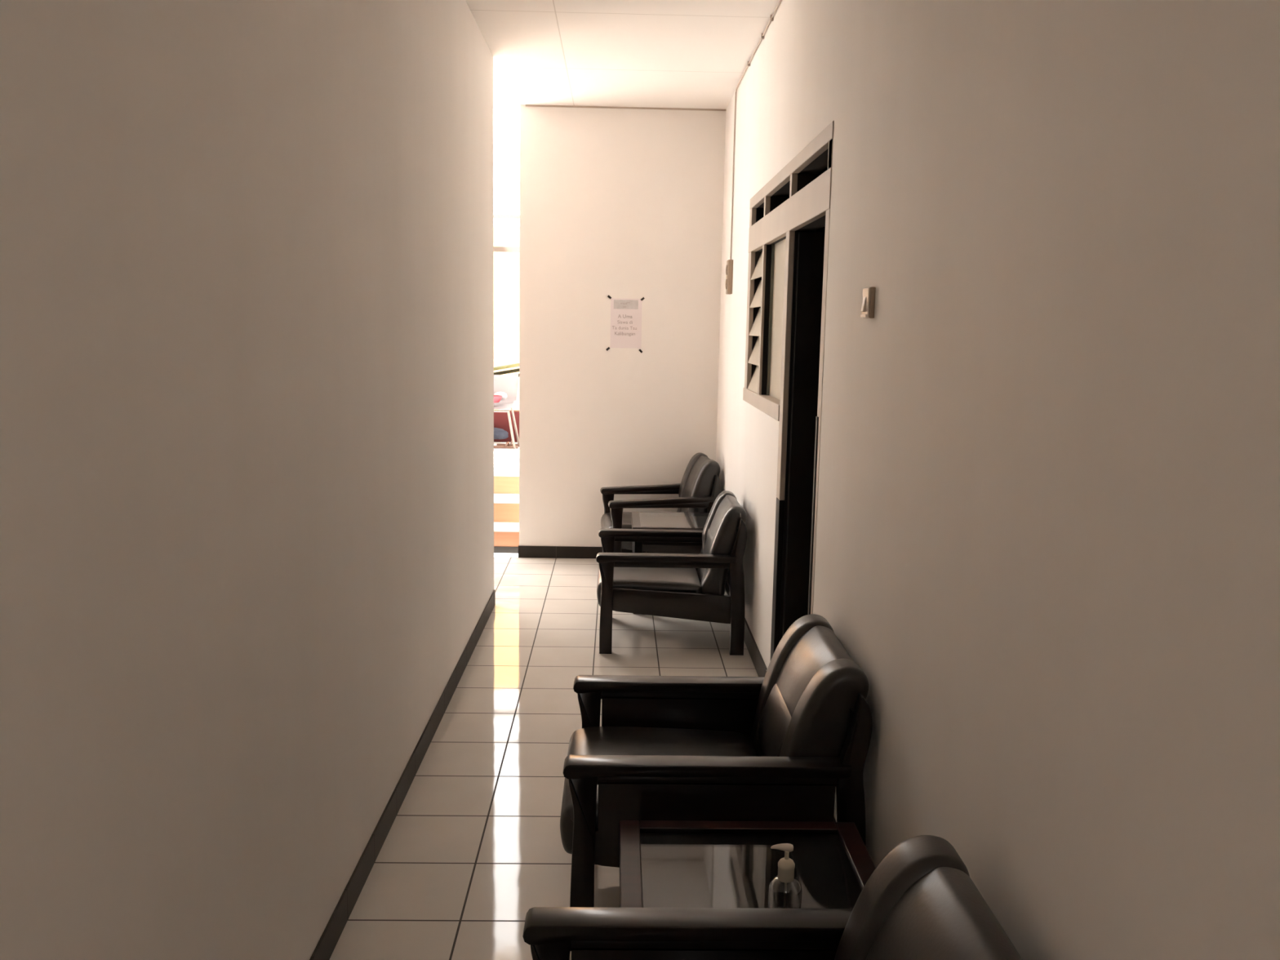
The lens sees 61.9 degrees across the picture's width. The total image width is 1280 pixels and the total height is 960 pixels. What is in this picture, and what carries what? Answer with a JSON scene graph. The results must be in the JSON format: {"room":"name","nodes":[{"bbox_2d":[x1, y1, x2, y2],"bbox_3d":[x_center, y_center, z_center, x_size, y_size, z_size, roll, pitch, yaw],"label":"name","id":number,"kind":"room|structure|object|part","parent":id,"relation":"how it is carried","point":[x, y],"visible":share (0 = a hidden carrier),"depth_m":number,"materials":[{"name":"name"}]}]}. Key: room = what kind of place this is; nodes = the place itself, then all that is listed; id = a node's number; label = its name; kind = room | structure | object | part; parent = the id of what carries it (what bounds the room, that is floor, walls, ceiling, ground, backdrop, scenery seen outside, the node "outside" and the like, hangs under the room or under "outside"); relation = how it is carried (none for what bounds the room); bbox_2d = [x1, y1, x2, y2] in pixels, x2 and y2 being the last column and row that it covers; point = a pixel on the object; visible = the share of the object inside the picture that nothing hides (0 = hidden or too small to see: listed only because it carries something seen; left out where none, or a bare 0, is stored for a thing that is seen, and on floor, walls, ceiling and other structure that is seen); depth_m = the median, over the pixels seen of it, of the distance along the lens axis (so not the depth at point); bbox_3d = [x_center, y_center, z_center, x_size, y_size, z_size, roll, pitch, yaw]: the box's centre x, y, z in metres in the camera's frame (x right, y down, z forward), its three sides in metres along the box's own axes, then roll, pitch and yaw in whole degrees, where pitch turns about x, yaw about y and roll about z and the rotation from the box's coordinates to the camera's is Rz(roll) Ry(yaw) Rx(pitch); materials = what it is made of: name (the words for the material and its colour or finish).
{"room":"waiting corridor","nodes":[
{"label":"waiting corridor","id":0,"kind":"room"},
{"bbox_2d":[0,0,493,959],"bbox_3d":[-0.776,-0.145,1.566,0.157,2.906,8.372,1,8,-1],"label":"wall","id":1,"kind":"structure","parent":0,"point":[246,246],"depth_m":1.90,"materials":[{"name":"paint"}]},
{"bbox_2d":[309,589,495,959],"bbox_3d":[-0.756,1.251,1.768,0.017,0.085,8.368,1,8,-1],"label":"baseboard","id":2,"kind":"structure","parent":1,"relation":"attached to","point":[331,934],"depth_m":3.29,"materials":[{"name":"tile"}]},
{"bbox_2d":[493,441,519,469],"bbox_3d":[-1.758,-0.519,11.511,9.000,0.151,7.000,1,8,-1],"label":"floor","id":3,"kind":"structure","parent":0,"point":[504,459],"depth_m":8.72,"materials":[{"name":"white tile"}]},
{"bbox_2d":[493,427,508,439],"bbox_3d":[-1.347,-0.429,9.755,0.289,0.113,0.149,1,8,-1],"label":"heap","id":4,"kind":"object","parent":3,"relation":"on","point":[499,433],"visible":0.5,"depth_m":9.71,"materials":[{"name":"grey"}]},
{"bbox_2d":[493,441,518,448],"bbox_3d":[-1.193,-0.309,9.412,0.240,0.057,0.095,1,8,-1],"label":"sandal","id":5,"kind":"object","parent":3,"relation":"on","point":[505,446],"visible":0.91,"depth_m":9.38,"materials":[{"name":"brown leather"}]},
{"bbox_2d":[493,371,519,448],"bbox_3d":[-1.311,-0.632,9.538,0.442,0.662,0.490,1,8,-1],"label":"plastic chair","id":6,"kind":"object","parent":3,"relation":"on","point":[507,384],"visible":0.45,"depth_m":9.71,"materials":[{"name":"grey plastic"}]},
{"bbox_2d":[493,395,502,402],"bbox_3d":[-1.296,-0.714,9.390,0.170,0.058,0.170,1,8,-1],"label":"basin","id":7,"kind":"object","parent":6,"relation":"on","point":[497,398],"visible":0.44,"depth_m":9.34,"materials":[{"name":"pink plastic"}]},
{"bbox_2d":[493,391,506,399],"bbox_3d":[-1.249,-0.754,9.552,0.120,0.075,0.118,1,8,-1],"label":"cloth bundle","id":8,"kind":"object","parent":6,"relation":"on","point":[503,394],"visible":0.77,"depth_m":9.52,"materials":[{"name":"white fabric"}]},
{"bbox_3d":[-1.307,-0.606,9.345,0.320,0.020,0.020,1,8,-1],"label":"under frame","id":9,"kind":"part","parent":6,"relation":"part of","materials":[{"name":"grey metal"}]},
{"bbox_2d":[493,363,519,370],"bbox_3d":[-1.181,-1.052,9.824,1.107,0.232,0.032,0,8,-4],"label":"pole","id":10,"kind":"object","parent":6,"relation":"on","point":[514,365],"visible":0.31,"depth_m":9.81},
{"bbox_2d":[493,368,519,374],"bbox_3d":[-1.183,-1.008,9.870,1.107,0.232,0.032,0,8,-4],"label":"pole","id":11,"kind":"object","parent":6,"relation":"on","point":[517,370],"visible":0.31,"depth_m":9.86,"materials":[{"name":"black"}]},
{"bbox_3d":[-1.130,-0.441,9.368,0.088,0.339,0.021,5,9,25],"label":"leg","id":12,"kind":"part","parent":6,"relation":"part of","materials":[{"name":"grey metal"}]},
{"bbox_3d":[-1.137,-0.493,9.724,0.100,0.340,0.022,-6,11,-41],"label":"leg","id":13,"kind":"part","parent":6,"relation":"part of","materials":[{"name":"grey metal"}]},
{"bbox_2d":[493,409,519,442],"bbox_3d":[-1.283,-0.505,9.967,0.560,0.284,0.200,1,8,-1],"label":"crate","id":14,"kind":"object","parent":3,"relation":"on","point":[500,419],"visible":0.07,"depth_m":9.87,"materials":[{"name":"red plastic"}]},
{"bbox_2d":[496,440,519,447],"bbox_3d":[-1.166,-0.330,9.561,0.240,0.057,0.095,1,8,-1],"label":"sandal","id":15,"kind":"object","parent":3,"relation":"on","point":[511,442],"visible":0.39,"depth_m":9.53,"materials":[{"name":"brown leather"}]},
{"bbox_2d":[493,468,519,553],"bbox_3d":[-1.555,0.198,7.646,2.150,0.451,0.924,1,8,-1],"label":"staircase","id":16,"kind":"structure","parent":0,"point":[506,482],"depth_m":7.48,"materials":[{"name":"orange"}]},
{"bbox_2d":[493,226,519,410],"bbox_3d":[-1.242,-1.654,11.534,8.000,2.110,0.150,1,8,-1],"label":"wall","id":17,"kind":"structure","parent":0,"point":[506,264],"depth_m":11.42,"materials":[{"name":"white paint"}]},
{"bbox_2d":[328,556,758,959],"bbox_3d":[-1.127,1.267,2.329,3.693,0.120,9.690,1,8,-1],"label":"floor","id":18,"kind":"structure","parent":0,"point":[473,844],"depth_m":3.67,"materials":[{"name":"tile"}]},
{"bbox_2d":[600,452,721,553],"bbox_3d":[0.117,0.217,6.730,0.691,0.738,0.600,0,8,-7],"label":"armchair","id":19,"kind":"object","parent":18,"relation":"on","point":[700,486],"visible":0.56,"depth_m":6.50,"materials":[{"name":"black leather"}]},
{"bbox_3d":[-0.211,0.311,6.972,0.076,0.471,0.042,0,8,-7],"label":"leg","id":20,"kind":"part","parent":19,"relation":"part of","materials":[{"name":"brown wood"}]},
{"bbox_2d":[600,511,631,528],"bbox_3d":[0.016,0.302,6.729,0.490,0.153,0.484,0,8,-7],"label":"seat cushion","id":21,"kind":"object","parent":19,"relation":"on","point":[606,520],"depth_m":6.64,"materials":[{"name":"brown leather"}]},
{"bbox_3d":[-0.145,0.387,6.452,0.076,0.471,0.042,0,8,-7],"label":"leg","id":22,"kind":"part","parent":19,"relation":"part of","materials":[{"name":"brown wood"}]},
{"bbox_3d":[0.059,0.056,6.971,0.635,0.068,0.066,0,8,-7],"label":"armrest","id":23,"kind":"part","parent":19,"relation":"part of","materials":[{"name":"brown wood"}]},
{"bbox_3d":[0.089,0.070,6.974,0.544,0.043,0.022,0,8,-7],"label":"arm rail","id":24,"kind":"part","parent":19,"relation":"part of","materials":[{"name":"brown wood"}]},
{"bbox_3d":[0.126,0.133,6.446,0.635,0.068,0.066,0,8,-7],"label":"armrest","id":25,"kind":"part","parent":19,"relation":"part of","materials":[{"name":"brown wood"}]},
{"bbox_3d":[0.152,0.388,6.489,0.550,0.166,0.022,0,8,-7],"label":"panel","id":26,"kind":"part","parent":19,"relation":"part of","materials":[{"name":"brown wood"}]},
{"bbox_3d":[0.155,0.147,6.454,0.544,0.043,0.022,0,8,-7],"label":"arm rail","id":27,"kind":"part","parent":19,"relation":"part of","materials":[{"name":"brown wood"}]},
{"bbox_2d":[683,455,710,497],"bbox_3d":[0.365,0.097,6.744,0.195,0.479,0.240,0,8,-7],"label":"cushion","id":28,"kind":"object","parent":19,"relation":"on","point":[698,460],"depth_m":6.78,"materials":[{"name":"brown leather"}]},
{"bbox_3d":[0.449,0.296,6.514,0.080,0.655,0.042,0,8,-7],"label":"leg","id":29,"kind":"part","parent":19,"relation":"part of","materials":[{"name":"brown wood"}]},
{"bbox_2d":[631,511,709,613],"bbox_3d":[0.224,0.459,5.979,0.550,0.479,0.500,1,8,-1],"label":"side table","id":30,"kind":"object","parent":18,"relation":"on","point":[639,520],"visible":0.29,"depth_m":5.87,"materials":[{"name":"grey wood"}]},
{"bbox_3d":[-0.023,0.238,5.942,0.048,0.030,0.500,1,8,-1],"label":"rail","id":31,"kind":"part","parent":30,"relation":"part of","materials":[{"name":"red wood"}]},
{"bbox_3d":[-0.012,0.503,5.763,0.045,0.444,0.045,1,8,-1],"label":"leg","id":32,"kind":"part","parent":30,"relation":"part of","materials":[{"name":"brown wood"}]},
{"bbox_3d":[0.229,0.224,5.945,0.544,0.005,0.494,1,8,-1],"label":"glass","id":33,"kind":"part","parent":30,"relation":"part of","materials":[{"name":"white"}]},
{"bbox_3d":[0.233,0.275,5.720,0.454,0.030,0.040,1,8,-1],"label":"rail","id":34,"kind":"part","parent":30,"relation":"part of","materials":[{"name":"red wood"}]},
{"bbox_2d":[595,490,746,655],"bbox_3d":[0.142,0.435,5.336,0.712,0.708,0.668,1,8,-1],"label":"armchair","id":35,"kind":"object","parent":18,"relation":"on","point":[708,585],"visible":1,"depth_m":5.05,"materials":[{"name":"brown wood"}]},
{"bbox_3d":[-0.161,0.598,5.052,0.076,0.456,0.042,1,8,-1],"label":"leg","id":36,"kind":"part","parent":35,"relation":"part of","materials":[{"name":"brown wood"}]},
{"bbox_3d":[-0.173,0.512,5.643,0.076,0.456,0.042,1,8,-1],"label":"leg","id":37,"kind":"part","parent":35,"relation":"part of","materials":[{"name":"brown wood"}]},
{"bbox_2d":[596,565,701,606],"bbox_3d":[0.039,0.504,5.344,0.502,0.153,0.552,1,8,-1],"label":"seat cushion","id":38,"kind":"object","parent":35,"relation":"on","point":[688,580],"depth_m":5.11,"materials":[{"name":"brown leather"}]},
{"bbox_3d":[0.110,0.283,5.618,0.657,0.038,0.066,1,8,-1],"label":"armrest","id":39,"kind":"part","parent":35,"relation":"part of","materials":[{"name":"brown wood"}]},
{"bbox_3d":[0.140,0.309,5.620,0.566,0.035,0.022,1,8,-1],"label":"arm rail","id":40,"kind":"part","parent":35,"relation":"part of","materials":[{"name":"brown wood"}]},
{"bbox_3d":[0.122,0.370,5.022,0.657,0.038,0.066,1,8,-1],"label":"armrest","id":41,"kind":"part","parent":35,"relation":"part of","materials":[{"name":"brown wood"}]},
{"bbox_3d":[0.149,0.596,5.058,0.572,0.166,0.022,1,8,-1],"label":"panel","id":42,"kind":"part","parent":35,"relation":"part of","materials":[{"name":"brown wood"}]},
{"bbox_3d":[0.152,0.395,5.029,0.566,0.035,0.022,1,8,-1],"label":"arm rail","id":43,"kind":"part","parent":35,"relation":"part of","materials":[{"name":"brown wood"}]},
{"bbox_2d":[697,494,740,582],"bbox_3d":[0.399,0.318,5.325,0.201,0.449,0.308,1,8,-1],"label":"cushion","id":44,"kind":"object","parent":35,"relation":"on","point":[724,501],"depth_m":5.38,"materials":[{"name":"brown leather"}]},
{"bbox_3d":[0.443,0.592,5.365,0.024,0.080,0.560,1,8,-1],"label":"rail","id":45,"kind":"part","parent":35,"relation":"part of","materials":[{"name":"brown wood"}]},
{"bbox_3d":[0.447,0.423,5.643,0.080,0.655,0.042,1,8,-1],"label":"leg","id":46,"kind":"part","parent":35,"relation":"part of","materials":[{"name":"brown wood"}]},
{"bbox_3d":[0.459,0.509,5.052,0.080,0.655,0.042,1,8,-1],"label":"leg","id":47,"kind":"part","parent":35,"relation":"part of","materials":[{"name":"brown wood"}]},
{"bbox_2d":[560,613,872,906],"bbox_3d":[0.179,0.779,2.969,0.776,0.708,0.680,1,8,-1],"label":"armchair","id":48,"kind":"object","parent":18,"relation":"on","point":[787,743],"visible":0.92,"depth_m":2.67,"materials":[{"name":"black leather"}]},
{"bbox_3d":[-0.144,0.943,2.677,0.076,0.456,0.042,1,8,-1],"label":"leg","id":49,"kind":"part","parent":48,"relation":"part of","materials":[{"name":"brown wood"}]},
{"bbox_3d":[-0.157,0.855,3.281,0.076,0.456,0.042,1,8,-1],"label":"leg","id":50,"kind":"part","parent":48,"relation":"part of","materials":[{"name":"brown wood"}]},
{"bbox_2d":[560,726,757,853],"bbox_3d":[0.068,0.849,2.976,0.555,0.153,0.564,1,8,-1],"label":"seat cushion","id":51,"kind":"object","parent":48,"relation":"on","point":[586,740],"depth_m":3.09,"materials":[{"name":"brown leather"}]},
{"bbox_3d":[0.152,0.627,3.256,0.710,0.038,0.066,1,8,-1],"label":"armrest","id":52,"kind":"part","parent":48,"relation":"part of","materials":[{"name":"brown wood"}]},
{"bbox_3d":[0.181,0.798,3.280,0.625,0.278,0.022,1,8,-1],"label":"panel","id":53,"kind":"part","parent":48,"relation":"part of","materials":[{"name":"black leather"}]},
{"bbox_3d":[0.183,0.653,3.259,0.619,0.035,0.022,1,8,-1],"label":"arm rail","id":54,"kind":"part","parent":48,"relation":"part of","materials":[{"name":"brown wood"}]},
{"bbox_3d":[0.165,0.715,2.649,0.710,0.038,0.066,1,8,-1],"label":"armrest","id":55,"kind":"part","parent":48,"relation":"part of","materials":[{"name":"brown wood"}]},
{"bbox_3d":[0.194,0.886,2.676,0.625,0.278,0.022,1,8,-1],"label":"panel","id":56,"kind":"part","parent":48,"relation":"part of","materials":[{"name":"brown wood"}]},
{"bbox_3d":[0.195,0.741,2.655,0.619,0.035,0.022,1,8,-1],"label":"arm rail","id":57,"kind":"part","parent":48,"relation":"part of","materials":[{"name":"brown wood"}]},
{"bbox_2d":[758,625,853,756],"bbox_3d":[0.462,0.663,2.958,0.215,0.449,0.320,1,8,-1],"label":"cushion","id":58,"kind":"object","parent":48,"relation":"on","point":[810,647],"depth_m":2.96,"materials":[{"name":"brown leather"}]},
{"bbox_3d":[0.528,0.566,2.945,0.018,0.070,0.572,1,8,-1],"label":"rail","id":59,"kind":"part","parent":48,"relation":"part of","materials":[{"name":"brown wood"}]},
{"bbox_3d":[0.529,0.855,2.679,0.080,0.655,0.042,1,8,-1],"label":"leg","id":60,"kind":"part","parent":48,"relation":"part of","materials":[{"name":"brown wood"}]},
{"bbox_2d":[619,820,875,908],"bbox_3d":[0.234,1.041,2.316,0.563,0.380,0.528,1,8,-1],"label":"side table","id":61,"kind":"object","parent":18,"relation":"on","point":[664,864],"visible":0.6,"depth_m":2.35,"materials":[{"name":"red wood"}]},
{"bbox_3d":[-0.020,0.864,2.284,0.048,0.030,0.528,1,8,-1],"label":"rail","id":62,"kind":"part","parent":61,"relation":"part of","materials":[{"name":"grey wood"}]},
{"bbox_3d":[0.233,0.833,2.532,0.467,0.030,0.040,1,8,-1],"label":"rail","id":63,"kind":"part","parent":61,"relation":"part of","materials":[{"name":"red wood"}]},
{"bbox_2d":[768,843,801,908],"bbox_3d":[0.291,0.799,2.129,0.065,0.154,0.065,1,8,-1],"label":"pump bottle","id":64,"kind":"object","parent":61,"relation":"on","point":[784,889],"visible":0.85,"depth_m":2.11,"materials":[{"name":"white plastic"}]},
{"bbox_3d":[0.292,0.747,2.121,0.009,0.018,0.009,-5,10,-35],"label":"pump stem","id":65,"kind":"part","parent":64,"relation":"part of","materials":[{"name":"beige plastic"}]},
{"bbox_3d":[0.495,0.872,2.296,0.048,0.030,0.528,1,8,-1],"label":"rail","id":66,"kind":"part","parent":61,"relation":"part of","materials":[{"name":"red wood"}]},
{"bbox_2d":[522,835,1022,959],"bbox_3d":[0.170,0.986,1.664,0.776,0.673,0.680,1,8,-1],"label":"armchair","id":67,"kind":"object","parent":18,"relation":"on","point":[922,901],"visible":1,"depth_m":1.91,"materials":[{"name":"black leather"}]},
{"bbox_3d":[-0.165,1.045,1.974,0.076,0.456,0.042,1,8,-1],"label":"leg","id":68,"kind":"part","parent":67,"relation":"part of","materials":[{"name":"brown wood"}]},
{"bbox_3d":[0.144,0.817,1.949,0.710,0.038,0.066,1,8,-1],"label":"armrest","id":69,"kind":"part","parent":67,"relation":"part of","materials":[{"name":"black leather"}]},
{"bbox_3d":[0.172,0.988,1.973,0.625,0.278,0.022,1,8,-1],"label":"panel","id":70,"kind":"part","parent":67,"relation":"part of","materials":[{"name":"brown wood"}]},
{"bbox_3d":[0.174,0.843,1.952,0.619,0.035,0.022,1,8,-1],"label":"arm rail","id":71,"kind":"part","parent":67,"relation":"part of","materials":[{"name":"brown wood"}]},
{"bbox_2d":[866,866,1022,959],"bbox_3d":[0.453,0.870,1.653,0.215,0.414,0.320,1,8,-1],"label":"cushion","id":72,"kind":"object","parent":67,"relation":"on","point":[927,913],"depth_m":1.69,"materials":[{"name":"brown leather"}]},
{"bbox_2d":[519,104,725,546],"bbox_3d":[-0.133,-0.920,6.984,1.298,2.906,0.120,1,8,-1],"label":"wall","id":73,"kind":"structure","parent":0,"point":[619,203],"depth_m":6.89,"materials":[{"name":"paint"}]},
{"bbox_2d":[518,545,664,558],"bbox_3d":[-0.165,0.487,7.128,1.293,0.079,0.020,1,8,-1],"label":"baseboard","id":74,"kind":"structure","parent":73,"relation":"attached to","point":[544,552],"depth_m":7.11,"materials":[{"name":"black tile"}]},
{"bbox_2d":[605,294,644,352],"bbox_3d":[-0.096,-1.009,6.909,0.247,0.369,0.004,1,8,-1],"label":"notice","id":75,"kind":"object","parent":73,"relation":"attached to","point":[625,313],"visible":1,"depth_m":6.91,"materials":[{"name":"white paper"}]},
{"bbox_2d":[525,104,726,111],"bbox_3d":[-0.088,-2.346,6.716,1.263,0.014,0.010,1,8,-1],"label":"trim","id":76,"kind":"structure","parent":73,"relation":"attached to","point":[530,105],"depth_m":6.71,"materials":[{"name":"beige"}]},
{"bbox_2d":[465,0,779,109],"bbox_3d":[-1.073,-1.736,1.951,3.693,0.120,9.805,1,8,-1],"label":"ceiling","id":77,"kind":"structure","parent":0,"point":[682,54],"depth_m":5.29,"materials":[{"name":"white paint"}]},
{"bbox_2d":[787,166,827,232],"bbox_3d":[1.897,-0.517,4.462,2.417,3.106,3.700,1,8,-1],"label":"wall","id":78,"kind":"structure","parent":0,"point":[822,229],"depth_m":6.08,"materials":[{"name":"black"}]},
{"bbox_2d":[715,0,1279,959],"bbox_3d":[0.674,-0.219,2.259,0.120,2.906,9.705,1,8,-1],"label":"wall","id":79,"kind":"structure","parent":0,"point":[1047,546],"depth_m":1.62,"materials":[{"name":"paint"}]},
{"bbox_2d":[725,259,733,294],"bbox_3d":[0.520,-1.187,6.236,0.036,0.196,0.090,1,8,-1],"label":"wall socket","id":80,"kind":"object","parent":79,"relation":"attached to","point":[729,268],"visible":1,"depth_m":6.20,"materials":[{"name":"beige plastic"}]},
{"bbox_2d":[725,264,728,275],"bbox_3d":[0.507,-1.226,6.230,0.007,0.060,0.060,1,8,-1],"label":"socket","id":81,"kind":"object","parent":80,"relation":"attached to","point":[726,267],"depth_m":6.21,"materials":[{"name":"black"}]},
{"bbox_2d":[744,617,767,676],"bbox_3d":[0.588,1.177,2.395,0.014,0.100,9.575,1,8,-1],"label":"baseboard","id":82,"kind":"structure","parent":79,"relation":"attached to","point":[757,660],"depth_m":4.94,"materials":[{"name":"tile"}]},
{"bbox_2d":[729,0,782,259],"bbox_3d":[0.593,-1.399,3.664,0.014,0.974,5.108,1,8,-1],"label":"cable","id":83,"kind":"object","parent":79,"relation":"attached to","point":[771,16],"visible":0.94,"depth_m":6.12,"materials":[{"name":"beige plastic"}]},
{"bbox_2d":[742,238,786,421],"bbox_3d":[0.608,-0.699,4.891,0.106,0.752,1.235,1,8,-1],"label":"window","id":84,"kind":"structure","parent":79,"relation":"in","point":[766,273],"depth_m":4.91,"materials":[{"name":"beige paint"}]},
{"bbox_3d":[0.578,-0.494,5.212,0.055,0.138,0.434,1,8,-1],"label":"louvre blade","id":85,"kind":"part","parent":84,"relation":"part of","materials":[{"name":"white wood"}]},
{"bbox_3d":[0.581,-0.631,5.192,0.055,0.138,0.434,1,8,-1],"label":"louvre blade","id":86,"kind":"part","parent":84,"relation":"part of","materials":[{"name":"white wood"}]},
{"bbox_3d":[0.583,-0.767,5.173,0.055,0.138,0.434,1,8,-1],"label":"louvre blade","id":87,"kind":"part","parent":84,"relation":"part of","materials":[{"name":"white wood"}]},
{"bbox_3d":[0.586,-0.904,5.153,0.055,0.138,0.434,1,8,-1],"label":"louvre blade","id":88,"kind":"part","parent":84,"relation":"part of","materials":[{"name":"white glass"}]},
{"bbox_3d":[0.588,-1.040,5.133,0.055,0.138,0.434,1,8,-1],"label":"louvre blade","id":89,"kind":"part","parent":84,"relation":"part of","materials":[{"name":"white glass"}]},
{"bbox_3d":[0.602,-0.359,4.942,0.106,0.066,1.233,1,8,-1],"label":"sill","id":90,"kind":"part","parent":84,"relation":"part of","materials":[{"name":"beige paint"}]},
{"bbox_3d":[0.615,-0.688,4.596,0.006,0.688,0.647,1,8,-1],"label":"frosted pane","id":91,"kind":"part","parent":84,"relation":"part of","materials":[{"name":"beige glass"}]},
{"bbox_2d":[748,120,834,659],"bbox_3d":[0.979,-0.180,4.522,0.846,2.190,2.100,1,8,-1],"label":"door","id":92,"kind":"structure","parent":79,"relation":"in","point":[775,218],"depth_m":4.20,"materials":[{"name":"beige paint"}]},
{"bbox_3d":[0.569,-1.320,5.370,0.022,0.087,0.078,1,8,-1],"label":"vent post","id":93,"kind":"part","parent":92,"relation":"part of","materials":[{"name":"beige paint"}]},
{"bbox_3d":[0.579,-1.246,4.861,0.022,0.087,0.043,1,8,-1],"label":"vent post","id":94,"kind":"part","parent":92,"relation":"part of","materials":[{"name":"beige paint"}]},
{"bbox_3d":[0.592,-1.244,4.359,0.028,0.053,2.100,1,8,-1],"label":"rail","id":95,"kind":"part","parent":92,"relation":"part of","materials":[{"name":"beige paint"}]},
{"bbox_3d":[0.595,-1.139,4.129,0.022,0.087,0.043,1,8,-1],"label":"vent post","id":96,"kind":"part","parent":92,"relation":"part of","materials":[{"name":"beige paint"}]},
{"bbox_3d":[0.611,-1.027,3.359,0.022,0.087,0.057,1,8,-1],"label":"vent post","id":97,"kind":"part","parent":92,"relation":"part of","materials":[{"name":"beige paint"}]},
{"bbox_2d":[860,286,875,318],"bbox_3d":[0.594,-0.464,2.790,0.026,0.080,0.076,1,8,-1],"label":"light switch","id":98,"kind":"object","parent":79,"relation":"attached to","point":[868,293],"visible":1,"depth_m":2.76,"materials":[{"name":"beige plastic"}]},
{"bbox_3d":[0.591,-0.464,2.790,0.005,0.076,0.068,1,8,-1],"label":"plate","id":99,"kind":"part","parent":98,"relation":"part of","materials":[{"name":"beige plastic"}]},
{"label":"outside","id":100,"kind":"structure","parent":0,"visible":0},
{"bbox_2d":[493,246,519,252],"bbox_3d":[-1.193,-2.104,9.736,8.000,0.044,0.080,1,8,-1],"label":"trim","id":101,"kind":"structure","parent":100,"point":[496,249],"depth_m":9.70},
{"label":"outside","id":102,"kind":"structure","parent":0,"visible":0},
{"bbox_2d":[493,214,519,218],"bbox_3d":[-1.188,-2.392,9.679,8.000,0.025,0.050,1,8,-1],"label":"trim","id":103,"kind":"structure","parent":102,"point":[517,216],"depth_m":9.65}
]}

